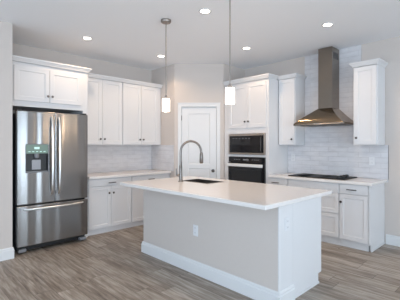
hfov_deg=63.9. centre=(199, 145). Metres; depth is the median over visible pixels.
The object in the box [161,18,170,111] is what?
pendant lamp
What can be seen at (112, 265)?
floor
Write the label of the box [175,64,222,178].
wall
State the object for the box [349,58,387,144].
upper cabinet
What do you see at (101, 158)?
tile backsplash
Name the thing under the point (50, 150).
refrigerator
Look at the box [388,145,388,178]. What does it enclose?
trim
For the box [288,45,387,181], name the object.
tile backsplash
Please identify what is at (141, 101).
upper cabinet
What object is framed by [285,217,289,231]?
wall outlet
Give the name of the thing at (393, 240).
baseboard
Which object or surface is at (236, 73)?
wall
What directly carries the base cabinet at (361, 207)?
on the floor
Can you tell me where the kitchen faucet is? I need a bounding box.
[176,140,202,181]
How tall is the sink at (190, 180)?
0.218 m
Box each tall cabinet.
[12,55,91,236]
[223,73,287,183]
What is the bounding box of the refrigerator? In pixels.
[12,109,87,253]
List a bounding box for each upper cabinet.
[88,73,123,144]
[122,79,162,144]
[277,73,306,144]
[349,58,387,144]
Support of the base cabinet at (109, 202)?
on the floor
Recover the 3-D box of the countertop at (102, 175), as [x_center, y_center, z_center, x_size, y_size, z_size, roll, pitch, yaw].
[-1.327,0.504,5.636,1.594,0.038,0.633,0,0,-44]
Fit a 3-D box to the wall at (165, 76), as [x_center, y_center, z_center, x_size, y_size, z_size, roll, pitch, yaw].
[-0.686,-0.051,6.213,0.100,2.900,0.722,0,0,-44]
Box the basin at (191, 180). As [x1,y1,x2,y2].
[185,179,218,182]
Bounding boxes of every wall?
[0,21,11,248]
[12,43,151,113]
[152,64,174,177]
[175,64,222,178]
[223,64,244,178]
[245,36,399,243]
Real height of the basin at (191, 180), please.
0.214 m
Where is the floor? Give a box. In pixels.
[0,225,399,299]
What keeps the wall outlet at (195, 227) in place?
attached to the kitchen island
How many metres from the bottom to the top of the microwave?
0.357 m
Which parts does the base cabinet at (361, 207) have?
door, drawer, panel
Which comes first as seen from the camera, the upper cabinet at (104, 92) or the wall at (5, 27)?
the wall at (5, 27)
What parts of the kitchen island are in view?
baseboard, trim, shoe molding, panel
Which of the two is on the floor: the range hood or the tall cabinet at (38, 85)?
the tall cabinet at (38, 85)
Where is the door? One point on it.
(198, 122)
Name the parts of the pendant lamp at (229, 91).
rod, lamp shade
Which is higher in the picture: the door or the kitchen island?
the door
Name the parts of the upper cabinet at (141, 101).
door, crown molding, door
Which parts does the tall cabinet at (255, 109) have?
door, crown molding, door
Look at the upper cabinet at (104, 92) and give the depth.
5.37 m
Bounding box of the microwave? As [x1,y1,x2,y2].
[229,133,265,154]
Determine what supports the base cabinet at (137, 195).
on the floor
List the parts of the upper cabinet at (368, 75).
door, crown molding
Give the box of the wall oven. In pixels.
[227,157,265,183]
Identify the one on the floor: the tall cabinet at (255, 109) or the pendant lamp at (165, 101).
the tall cabinet at (255, 109)
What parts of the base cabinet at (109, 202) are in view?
door, drawer, door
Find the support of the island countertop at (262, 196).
on the kitchen island
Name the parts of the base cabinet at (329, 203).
drawer, drawer, drawer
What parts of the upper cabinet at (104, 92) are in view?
door, crown molding, door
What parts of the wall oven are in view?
handle, control panel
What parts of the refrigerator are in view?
door, freezer drawer, handle, handle, handle, door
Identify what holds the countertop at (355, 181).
on the base cabinet at (329, 203)
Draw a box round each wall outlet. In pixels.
[193,224,197,236]
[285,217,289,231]
[369,157,374,164]
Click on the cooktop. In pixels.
(341, 177)
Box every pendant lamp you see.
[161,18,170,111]
[225,0,234,103]
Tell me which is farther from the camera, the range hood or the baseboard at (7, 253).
the range hood
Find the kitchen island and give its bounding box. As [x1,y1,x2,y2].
[141,189,320,299]
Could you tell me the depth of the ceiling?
4.09 m
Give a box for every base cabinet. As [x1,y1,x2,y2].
[88,176,130,235]
[130,173,169,226]
[269,177,287,185]
[288,179,340,244]
[339,183,384,251]
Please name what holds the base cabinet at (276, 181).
on the floor
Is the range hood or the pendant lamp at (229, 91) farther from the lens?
the range hood
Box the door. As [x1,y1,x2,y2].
[178,103,219,178]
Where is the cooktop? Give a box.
[288,173,356,179]
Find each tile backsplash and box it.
[88,145,150,172]
[151,145,173,170]
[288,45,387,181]
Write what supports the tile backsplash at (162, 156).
attached to the wall at (165, 76)
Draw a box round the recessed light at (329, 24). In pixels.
[321,22,333,26]
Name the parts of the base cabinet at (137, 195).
door, drawer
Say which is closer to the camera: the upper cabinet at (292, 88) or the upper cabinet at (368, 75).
the upper cabinet at (368, 75)
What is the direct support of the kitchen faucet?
on the island countertop at (262, 196)
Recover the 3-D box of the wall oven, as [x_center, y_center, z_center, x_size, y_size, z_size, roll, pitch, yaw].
[0.959,0.522,5.703,0.590,0.624,0.776,0,0,-44]
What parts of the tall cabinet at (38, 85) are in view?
door, crown molding, door, panel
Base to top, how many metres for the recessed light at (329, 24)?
0.006 m
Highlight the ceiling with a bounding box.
[0,0,399,69]
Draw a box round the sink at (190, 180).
[183,179,222,183]
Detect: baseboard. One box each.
[0,247,13,260]
[386,234,399,246]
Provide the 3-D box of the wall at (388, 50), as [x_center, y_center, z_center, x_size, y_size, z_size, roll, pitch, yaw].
[3.283,-0.051,3.950,0.100,2.900,9.500,0,0,-44]
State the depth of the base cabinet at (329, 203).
4.53 m
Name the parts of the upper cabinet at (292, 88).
door, crown molding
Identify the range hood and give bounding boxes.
[293,46,352,126]
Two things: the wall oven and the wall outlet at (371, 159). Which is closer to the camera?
the wall outlet at (371, 159)
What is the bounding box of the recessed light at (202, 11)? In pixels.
[199,8,210,13]
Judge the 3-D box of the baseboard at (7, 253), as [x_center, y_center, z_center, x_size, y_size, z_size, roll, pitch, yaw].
[-4.131,1.329,2.221,5.056,0.140,0.066,0,0,-44]
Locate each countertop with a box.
[88,169,170,179]
[120,176,331,209]
[268,173,386,185]
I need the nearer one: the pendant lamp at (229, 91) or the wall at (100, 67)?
the pendant lamp at (229, 91)
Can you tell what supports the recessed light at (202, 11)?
in the ceiling

